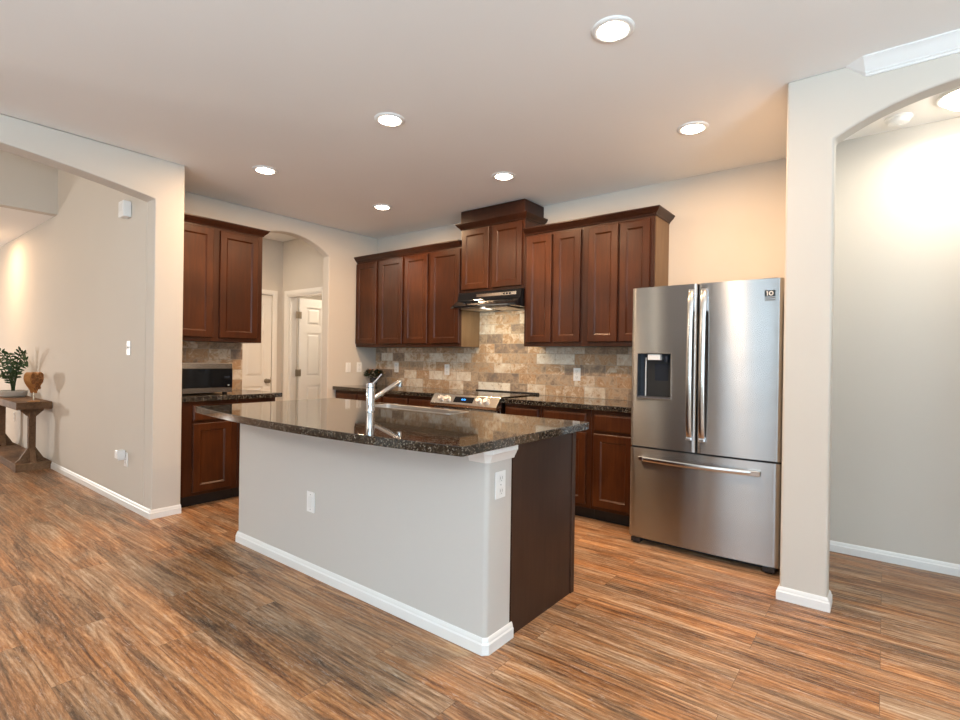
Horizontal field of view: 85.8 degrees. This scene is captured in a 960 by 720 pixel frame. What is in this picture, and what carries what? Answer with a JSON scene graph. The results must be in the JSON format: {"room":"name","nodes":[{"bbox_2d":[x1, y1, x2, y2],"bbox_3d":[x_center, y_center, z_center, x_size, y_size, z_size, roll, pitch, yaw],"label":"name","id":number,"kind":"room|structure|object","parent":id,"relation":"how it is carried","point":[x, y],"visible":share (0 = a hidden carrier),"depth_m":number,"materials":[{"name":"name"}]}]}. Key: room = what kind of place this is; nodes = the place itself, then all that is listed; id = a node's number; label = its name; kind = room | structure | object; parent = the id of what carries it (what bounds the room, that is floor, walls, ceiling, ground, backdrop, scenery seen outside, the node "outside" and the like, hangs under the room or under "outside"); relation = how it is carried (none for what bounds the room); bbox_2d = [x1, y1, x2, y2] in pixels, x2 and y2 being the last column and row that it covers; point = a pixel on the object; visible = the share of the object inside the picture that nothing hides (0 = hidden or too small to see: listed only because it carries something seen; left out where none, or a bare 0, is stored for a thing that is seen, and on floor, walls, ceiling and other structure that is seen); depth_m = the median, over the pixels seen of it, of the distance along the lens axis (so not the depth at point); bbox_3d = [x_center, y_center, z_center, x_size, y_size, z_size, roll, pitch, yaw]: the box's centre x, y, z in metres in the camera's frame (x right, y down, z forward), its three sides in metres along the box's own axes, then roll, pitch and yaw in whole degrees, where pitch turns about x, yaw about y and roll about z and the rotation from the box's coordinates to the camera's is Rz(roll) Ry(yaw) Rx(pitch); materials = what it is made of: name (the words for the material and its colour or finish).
{"room":"kitchen","nodes":[
{"label":"kitchen","id":0,"kind":"room"},
{"bbox_2d":[0,150,57,215],"bbox_3d":[-5.868,-2.311,3.961,0.120,1.459,4.156,1,0,38],"label":"wall header","id":1,"kind":"structure","parent":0,"point":[28,185],"depth_m":5.37,"materials":[{"name":"paint"}]},
{"bbox_2d":[0,169,146,505],"bbox_3d":[-5.468,-0.939,6.408,7.462,4.200,0.209,1,0,38],"label":"wall","id":2,"kind":"structure","parent":0,"point":[73,285],"depth_m":4.97,"materials":[{"name":"paint"}]},
{"bbox_2d":[51,462,180,519],"bbox_3d":[-5.435,1.127,6.353,7.635,0.069,0.223,1,0,38],"label":"baseboard","id":3,"kind":"structure","parent":2,"relation":"attached to","point":[137,508],"depth_m":4.30,"materials":[{"name":"white wood"}]},
{"bbox_2d":[118,200,130,218],"bbox_3d":[-2.909,-1.232,4.230,0.110,0.130,0.063,1,0,38],"label":"door chime","id":4,"kind":"object","parent":2,"relation":"attached to","point":[124,206],"visible":1,"depth_m":4.20,"materials":[{"name":"white plastic"}]},
{"bbox_2d":[124,452,127,466],"bbox_3d":[-2.914,0.818,4.250,0.073,0.118,0.008,1,0,38],"label":"wall outlet","id":5,"kind":"object","parent":2,"relation":"attached to","point":[126,453],"visible":1,"depth_m":4.24,"materials":[{"name":"white plastic"}]},
{"bbox_2d":[115,449,124,460],"bbox_3d":[-2.954,0.779,4.237,0.063,0.082,0.060,1,0,38],"label":"plug adapter","id":6,"kind":"object","parent":5,"relation":"attached to","point":[119,454],"visible":1,"depth_m":4.21,"materials":[{"name":"white plastic"}]},
{"bbox_2d":[127,341,130,354],"bbox_3d":[-2.884,-0.098,4.229,0.073,0.118,0.016,1,0,38],"label":"light switch","id":7,"kind":"object","parent":2,"relation":"attached to","point":[128,342],"visible":1,"depth_m":4.23,"materials":[{"name":"white plastic"}]},
{"bbox_2d":[0,114,184,509],"bbox_3d":[-4.061,-0.909,2.028,0.159,4.200,5.365,1,0,38],"label":"wall","id":8,"kind":"structure","parent":0,"point":[160,183],"depth_m":3.96,"materials":[{"name":"paint"}]},
{"bbox_2d":[262,238,282,400],"bbox_3d":[-3.212,-0.180,6.084,0.120,2.749,2.077,1,0,38],"label":"wall","id":9,"kind":"structure","parent":0,"point":[272,250],"depth_m":6.70,"materials":[{"name":"paint"}]},
{"bbox_2d":[242,295,271,391],"bbox_3d":[-2.925,0.181,6.352,0.106,2.020,0.778,1,0,38],"label":"door","id":10,"kind":"structure","parent":9,"relation":"in","point":[256,357],"depth_m":6.57,"materials":[{"name":"white wood"}]},
{"bbox_2d":[262,289,277,400],"bbox_3d":[-2.923,0.150,6.349,0.016,2.097,0.909,1,0,38],"label":"trim","id":11,"kind":"structure","parent":9,"relation":"attached to","point":[266,292],"depth_m":6.67,"materials":[{"name":"white wood"}]},
{"bbox_2d":[184,191,377,398],"bbox_3d":[-2.143,-0.163,5.551,0.120,2.749,2.557,1,0,38],"label":"wall","id":12,"kind":"structure","parent":0,"point":[338,249],"depth_m":6.01,"materials":[{"name":"paint"}]},
{"bbox_2d":[182,341,242,389],"bbox_3d":[-2.629,0.062,4.830,0.010,0.461,0.823,1,0,38],"label":"backsplash","id":13,"kind":"structure","parent":12,"relation":"attached to","point":[192,352],"depth_m":4.96,"materials":[{"name":"stone"}]},
{"bbox_2d":[182,221,262,342],"bbox_3d":[-2.475,-0.681,4.734,0.350,1.028,0.834,1,0,38],"label":"upper cabinet","id":14,"kind":"object","parent":12,"relation":"attached to","point":[222,268],"visible":0.74,"depth_m":4.65,"materials":[{"name":"brown wood"}]},
{"bbox_2d":[184,213,269,236],"bbox_3d":[-2.441,-1.216,4.744,0.377,0.059,0.880,1,0,38],"label":"crown molding","id":15,"kind":"structure","parent":12,"relation":"attached to","point":[188,217],"depth_m":4.65,"materials":[{"name":"brown wood"}]},
{"bbox_2d":[346,362,350,371],"bbox_3d":[-1.575,0.089,6.175,0.010,0.118,0.073,1,0,38],"label":"light switch","id":16,"kind":"object","parent":12,"relation":"attached to","point":[348,365],"visible":1,"depth_m":6.17,"materials":[{"name":"white plastic"}]},
{"bbox_2d":[357,362,361,371],"bbox_3d":[-1.474,0.087,6.305,0.008,0.118,0.073,1,0,38],"label":"wall outlet","id":17,"kind":"object","parent":12,"relation":"attached to","point":[359,364],"visible":1,"depth_m":6.30,"materials":[{"name":"white plastic"}]},
{"bbox_2d":[281,239,322,400],"bbox_3d":[-1.998,-0.165,7.556,2.326,2.749,1.978,1,0,38],"label":"wall","id":18,"kind":"structure","parent":0,"point":[302,264],"depth_m":6.56,"materials":[{"name":"paint"}]},
{"bbox_2d":[283,287,322,400],"bbox_3d":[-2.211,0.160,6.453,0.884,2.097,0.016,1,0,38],"label":"trim","id":19,"kind":"structure","parent":18,"relation":"attached to","point":[316,289],"depth_m":6.69,"materials":[{"name":"white wood"}]},
{"bbox_2d":[295,298,321,399],"bbox_3d":[-2.172,0.195,7.028,0.050,2.010,0.772,1,0,39],"label":"door","id":20,"kind":"structure","parent":18,"relation":"in","point":[309,313],"depth_m":6.88,"materials":[{"name":"white wood"}]},
{"bbox_2d":[0,0,959,246],"bbox_3d":[-2.769,-1.589,3.648,15.500,0.108,9.700,1,0,38],"label":"ceiling","id":21,"kind":"structure","parent":0,"point":[219,90],"depth_m":2.88,"materials":[{"name":"paint"}]},
{"bbox_2d":[252,165,277,174],"bbox_3d":[-1.726,-1.520,4.152,0.192,0.018,0.192,1,0,38],"label":"recessed light","id":22,"kind":"object","parent":21,"relation":"in","point":[266,170],"visible":1,"depth_m":4.12,"materials":[{"name":"white"}]},
{"bbox_2d":[373,204,391,209],"bbox_3d":[-0.967,-1.510,5.120,0.192,0.018,0.192,1,0,38],"label":"recessed light","id":23,"kind":"object","parent":21,"relation":"in","point":[376,206],"visible":1,"depth_m":5.09,"materials":[{"name":"white"}]},
{"bbox_2d":[374,112,404,126],"bbox_3d":[-0.566,-1.500,3.241,0.192,0.018,0.192,1,0,38],"label":"recessed light","id":24,"kind":"object","parent":21,"relation":"in","point":[388,119],"visible":1,"depth_m":3.22,"materials":[{"name":"white"}]},
{"bbox_2d":[492,172,514,180],"bbox_3d":[0.193,-1.491,4.209,0.192,0.018,0.192,1,0,38],"label":"recessed light","id":25,"kind":"object","parent":21,"relation":"in","point":[502,176],"visible":1,"depth_m":4.18,"materials":[{"name":"white plastic"}]},
{"bbox_2d":[591,15,634,42],"bbox_3d":[0.598,-1.482,2.328,0.192,0.018,0.192,1,0,38],"label":"recessed light","id":26,"kind":"object","parent":21,"relation":"in","point":[616,28],"visible":1,"depth_m":2.31,"materials":[{"name":"white plastic"}]},
{"bbox_2d":[677,121,708,134],"bbox_3d":[1.357,-1.472,3.296,0.192,0.018,0.192,1,0,38],"label":"recessed light","id":27,"kind":"object","parent":21,"relation":"in","point":[694,127],"visible":1,"depth_m":3.27,"materials":[{"name":"white plastic"}]},
{"bbox_2d":[884,112,912,127],"bbox_3d":[2.526,-1.438,3.116,0.136,0.050,0.136,1,0,38],"label":"recessed light","id":28,"kind":"object","parent":21,"relation":"attached to","point":[899,119],"visible":1,"depth_m":3.08,"materials":[{"name":"white plastic"}]},
{"bbox_2d":[937,87,959,110],"bbox_3d":[2.687,-1.423,2.812,0.300,0.075,0.300,1,0,38],"label":"ceiling lamp","id":29,"kind":"object","parent":21,"relation":"attached to","point":[950,99],"visible":0.97,"depth_m":2.83,"materials":[{"name":"white"}]},
{"bbox_2d":[0,463,959,719],"bbox_3d":[-2.810,1.246,3.654,15.500,0.080,9.700,1,0,38],"label":"floor","id":30,"kind":"structure","parent":0,"point":[109,611],"depth_m":2.32,"materials":[{"name":"brown wood"}]},
{"bbox_2d":[0,396,51,471],"bbox_3d":[-5.414,0.800,6.020,1.720,0.726,0.296,1,0,38],"label":"console table","id":31,"kind":"object","parent":30,"relation":"on","point":[17,458],"visible":0.94,"depth_m":5.56,"materials":[{"name":"brown wood"}]},
{"bbox_2d":[0,346,27,397],"bbox_3d":[-5.554,0.135,6.100,1.328,0.598,0.317,1,0,38],"label":"potted plant","id":32,"kind":"object","parent":31,"relation":"on","point":[12,374],"visible":1,"depth_m":6.00,"materials":[{"name":"green plant"}]},
{"bbox_2d":[0,443,51,471],"bbox_3d":[-5.418,1.122,6.021,1.720,0.082,0.296,1,0,38],"label":"shelf","id":33,"kind":"object","parent":31,"relation":"attached to","point":[10,453],"depth_m":5.60,"materials":[{"name":"brown wood"}]},
{"bbox_2d":[23,372,43,401],"bbox_3d":[-4.779,0.288,5.531,0.110,0.318,0.179,1,0,-2],"label":"heart ornament","id":34,"kind":"object","parent":31,"relation":"on","point":[33,381],"visible":1,"depth_m":5.50,"materials":[{"name":"brown wood"}]},
{"bbox_2d":[180,399,237,507],"bbox_3d":[-2.500,0.773,4.506,0.629,0.872,0.472,1,0,38],"label":"base cabinet","id":35,"kind":"object","parent":30,"relation":"on","point":[208,443],"visible":0.66,"depth_m":4.31,"materials":[{"name":"brown wood"}]},
{"bbox_2d":[182,389,281,401],"bbox_3d":[-2.360,0.317,4.656,0.633,0.040,0.881,1,0,38],"label":"countertop","id":36,"kind":"structure","parent":35,"relation":"on","point":[235,394],"depth_m":4.50,"materials":[{"name":"stone"}]},
{"bbox_2d":[182,363,232,393],"bbox_3d":[-2.522,0.160,4.557,0.391,0.268,0.492,1,0,38],"label":"microwave","id":37,"kind":"object","parent":36,"relation":"on","point":[196,377],"visible":0.62,"depth_m":4.46,"materials":[{"name":"grey"}]},
{"bbox_2d":[232,397,274,496],"bbox_3d":[-2.243,0.776,4.834,0.629,0.872,0.352,1,0,38],"label":"base cabinet","id":38,"kind":"object","parent":30,"relation":"on","point":[235,491],"visible":0.13,"depth_m":4.54,"materials":[{"name":"brown wood"}]},
{"bbox_2d":[336,390,382,401],"bbox_3d":[-1.189,0.789,6.016,0.825,0.872,0.629,1,0,38],"label":"base cabinet","id":39,"kind":"object","parent":30,"relation":"on","point":[353,395],"visible":0.12,"depth_m":5.82,"materials":[{"name":"brown wood"}]},
{"bbox_2d":[333,385,469,396],"bbox_3d":[-0.870,0.336,5.749,1.646,0.040,0.642,1,0,38],"label":"countertop","id":40,"kind":"structure","parent":39,"relation":"on","point":[404,390],"depth_m":5.55,"materials":[{"name":"stone"}]},
{"bbox_2d":[363,369,384,385],"bbox_3d":[-1.285,0.206,6.243,0.261,0.205,0.274,1,0,38],"label":"potted plant","id":41,"kind":"object","parent":40,"relation":"on","point":[377,372],"visible":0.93,"depth_m":6.20,"materials":[{"name":"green plant"}]},
{"bbox_2d":[235,423,575,655],"bbox_3d":[-0.563,0.804,3.138,2.153,0.872,0.816,1,0,38],"label":"kitchen island","id":42,"kind":"object","parent":30,"relation":"on","point":[423,539],"visible":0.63,"depth_m":2.55,"materials":[{"name":"paint"}]},
{"bbox_2d":[307,491,314,512],"bbox_3d":[-0.974,0.816,2.966,0.073,0.118,0.010,1,0,38],"label":"wall outlet","id":43,"kind":"object","parent":42,"relation":"attached to","point":[310,495],"visible":1,"depth_m":2.96,"materials":[{"name":"white plastic"}]},
{"bbox_2d":[196,398,590,456],"bbox_3d":[-0.670,0.345,3.109,2.345,0.040,1.190,1,0,38],"label":"island countertop","id":44,"kind":"structure","parent":42,"relation":"on","point":[471,432],"depth_m":2.67,"materials":[{"name":"stone"}]},
{"bbox_2d":[365,374,402,411],"bbox_3d":[-0.608,0.205,3.321,0.090,0.240,0.278,1,0,38],"label":"faucet","id":45,"kind":"object","parent":44,"relation":"on","point":[371,396],"visible":1,"depth_m":3.23,"materials":[{"name":"silver metal"}]},
{"bbox_2d":[375,404,468,413],"bbox_3d":[-0.432,0.421,3.468,0.794,0.194,0.214,1,0,38],"label":"sink","id":46,"kind":"object","parent":44,"relation":"in","point":[393,406],"visible":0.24,"depth_m":3.53,"materials":[{"name":"silver metal"}]},
{"bbox_2d":[495,470,505,499],"bbox_3d":[0.090,0.544,2.252,0.008,0.118,0.073,1,0,38],"label":"wall outlet","id":47,"kind":"object","parent":42,"relation":"attached to","point":[500,477],"visible":1,"depth_m":2.25,"materials":[{"name":"white plastic"}]},
{"bbox_2d":[499,474,503,482],"bbox_3d":[0.092,0.516,2.251,0.003,0.032,0.034,1,0,38],"label":"receptacle","id":48,"kind":"object","parent":47,"relation":"attached to","point":[501,476],"depth_m":2.25,"materials":[{"name":"white plastic"}]},
{"bbox_2d":[383,394,436,406],"bbox_3d":[-0.544,0.799,5.511,0.806,0.872,0.629,1,0,38],"label":"base cabinet","id":49,"kind":"object","parent":30,"relation":"on","point":[387,398],"visible":0.13,"depth_m":5.28,"materials":[{"name":"brown wood"}]},
{"bbox_2d":[430,389,538,413],"bbox_3d":[0.043,0.768,4.959,0.780,0.914,0.736,1,0,38],"label":"range","id":50,"kind":"object","parent":30,"relation":"on","point":[480,400],"visible":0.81,"depth_m":4.73,"materials":[{"name":"silver metal"}]},
{"bbox_2d":[440,390,536,397],"bbox_3d":[0.068,0.335,4.981,0.766,0.026,0.593,1,0,38],"label":"cooktop","id":51,"kind":"object","parent":50,"relation":"in","point":[474,393],"depth_m":4.91,"materials":[{"name":"black glass"}]},
{"bbox_2d":[505,403,541,417],"bbox_3d":[0.541,0.817,4.659,0.372,0.872,0.629,1,0,38],"label":"base cabinet","id":52,"kind":"object","parent":30,"relation":"on","point":[511,409],"visible":0.09,"depth_m":4.40,"materials":[{"name":"brown wood"}]},
{"bbox_2d":[542,406,593,518],"bbox_3d":[0.867,0.823,4.404,0.452,0.872,0.629,1,0,38],"label":"base cabinet","id":53,"kind":"object","parent":30,"relation":"on","point":[583,438],"visible":0.33,"depth_m":4.07,"materials":[{"name":"brown wood"}]},
{"bbox_2d":[502,395,630,412],"bbox_3d":[0.863,0.365,4.389,1.210,0.040,0.642,1,0,38],"label":"countertop","id":54,"kind":"structure","parent":53,"relation":"on","point":[611,405],"depth_m":4.25,"materials":[{"name":"stone"}]},
{"bbox_2d":[590,410,631,526],"bbox_3d":[1.193,0.828,4.148,0.372,0.872,0.629,1,0,38],"label":"base cabinet","id":55,"kind":"object","parent":30,"relation":"on","point":[611,445],"visible":0.59,"depth_m":3.92,"materials":[{"name":"brown wood"}]},
{"bbox_2d":[629,278,784,573],"bbox_3d":[1.637,0.390,3.609,0.916,1.764,0.878,1,0,38],"label":"refrigerator","id":56,"kind":"object","parent":30,"relation":"on","point":[707,390],"visible":0.98,"depth_m":3.26,"materials":[{"name":"grey metal"}]},
{"bbox_2d":[377,158,786,400],"bbox_3d":[0.510,-0.123,5.170,4.766,2.749,0.120,1,0,38],"label":"wall","id":57,"kind":"structure","parent":0,"point":[727,225],"depth_m":4.07,"materials":[{"name":"paint"}]},
{"bbox_2d":[355,255,418,347],"bbox_3d":[-1.076,-0.664,6.122,0.833,1.028,0.344,1,0,38],"label":"upper cabinet","id":58,"kind":"object","parent":57,"relation":"attached to","point":[380,283],"visible":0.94,"depth_m":5.97,"materials":[{"name":"brown wood"}]},
{"bbox_2d":[354,239,461,262],"bbox_3d":[-0.854,-1.195,5.732,1.655,0.059,0.050,1,0,38],"label":"crown molding","id":59,"kind":"structure","parent":58,"relation":"attached to","point":[454,243],"depth_m":5.65,"materials":[{"name":"brown wood"}]},
{"bbox_2d":[404,246,479,347],"bbox_3d":[-0.424,-0.653,5.611,0.824,1.028,0.344,1,0,38],"label":"upper cabinet","id":60,"kind":"object","parent":57,"relation":"attached to","point":[432,278],"visible":0.91,"depth_m":5.44,"materials":[{"name":"brown wood"}]},
{"bbox_2d":[455,199,547,292],"bbox_3d":[0.198,-1.079,5.108,0.862,0.822,0.374,1,0,38],"label":"upper cabinet","id":61,"kind":"object","parent":57,"relation":"attached to","point":[493,237],"visible":0.94,"depth_m":4.95,"materials":[{"name":"brown wood"}]},
{"bbox_2d":[450,288,524,311],"bbox_3d":[0.139,-0.579,5.048,0.783,0.174,0.533,1,0,38],"label":"range hood","id":62,"kind":"object","parent":61,"relation":"attached to","point":[506,299],"visible":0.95,"depth_m":4.91,"materials":[{"name":"black metal"}]},
{"bbox_2d":[376,310,631,400],"bbox_3d":[0.118,-0.084,5.393,3.633,0.830,0.010,1,0,38],"label":"backsplash","id":63,"kind":"structure","parent":57,"relation":"attached to","point":[501,361],"depth_m":5.24,"materials":[{"name":"stone"}]},
{"bbox_2d":[394,363,398,371],"bbox_3d":[-1.014,0.090,6.268,0.073,0.118,0.008,1,0,38],"label":"wall outlet","id":64,"kind":"object","parent":63,"relation":"attached to","point":[396,365],"visible":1,"depth_m":6.26,"materials":[{"name":"white plastic"}]},
{"bbox_2d":[444,364,449,374],"bbox_3d":[-0.369,0.107,5.762,0.073,0.118,0.008,1,0,38],"label":"wall outlet","id":65,"kind":"object","parent":63,"relation":"attached to","point":[447,366],"visible":1,"depth_m":5.76,"materials":[{"name":"white plastic"}]},
{"bbox_2d":[573,368,580,380],"bbox_3d":[0.895,0.133,4.770,0.073,0.118,0.008,1,0,38],"label":"wall outlet","id":66,"kind":"object","parent":63,"relation":"attached to","point":[576,371],"visible":1,"depth_m":4.77,"materials":[{"name":"white plastic"}]},
{"bbox_2d":[524,226,586,346],"bbox_3d":[0.738,-0.634,4.700,0.592,1.028,0.344,1,0,38],"label":"upper cabinet","id":67,"kind":"object","parent":57,"relation":"attached to","point":[553,307],"visible":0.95,"depth_m":4.55,"materials":[{"name":"brown wood"}]},
{"bbox_2d":[582,215,668,346],"bbox_3d":[1.212,-0.626,4.328,0.612,1.028,0.344,1,0,38],"label":"upper cabinet","id":68,"kind":"object","parent":57,"relation":"attached to","point":[621,257],"visible":0.86,"depth_m":4.20,"materials":[{"name":"brown wood"}]},
{"bbox_2d":[523,205,674,235],"bbox_3d":[0.998,-1.165,4.483,1.247,0.059,0.371,1,0,38],"label":"crown molding","id":69,"kind":"structure","parent":68,"relation":"attached to","point":[658,210],"depth_m":4.25,"materials":[{"name":"brown wood"}]},
{"bbox_2d":[780,53,959,596],"bbox_3d":[3.078,-0.078,1.676,3.628,2.749,0.115,1,0,38],"label":"wall","id":70,"kind":"structure","parent":0,"point":[825,109],"depth_m":2.67,"materials":[{"name":"paint"}]},
{"bbox_2d":[776,583,831,612],"bbox_3d":[1.716,1.240,2.735,0.240,0.069,0.149,1,0,38],"label":"baseboard","id":71,"kind":"structure","parent":70,"relation":"attached to","point":[821,603],"depth_m":2.67,"materials":[{"name":"white wood"}]},
{"bbox_2d":[845,29,959,76],"bbox_3d":[3.141,-1.411,1.528,3.380,0.080,0.061,1,0,38],"label":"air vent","id":72,"kind":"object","parent":70,"relation":"attached to","point":[948,43],"depth_m":2.42,"materials":[{"name":"white"}]},
{"bbox_2d":[830,117,959,564],"bbox_3d":[3.731,-0.070,2.493,3.608,2.749,0.120,1,0,38],"label":"wall","id":73,"kind":"structure","parent":0,"point":[895,432],"depth_m":3.27,"materials":[{"name":"paint"}]},
{"bbox_2d":[830,540,959,576],"bbox_3d":[3.705,1.270,2.415,3.518,0.069,0.014,1,0,38],"label":"baseboard","id":74,"kind":"structure","parent":73,"relation":"attached to","point":[953,569],"depth_m":3.25,"materials":[{"name":"white wood"}]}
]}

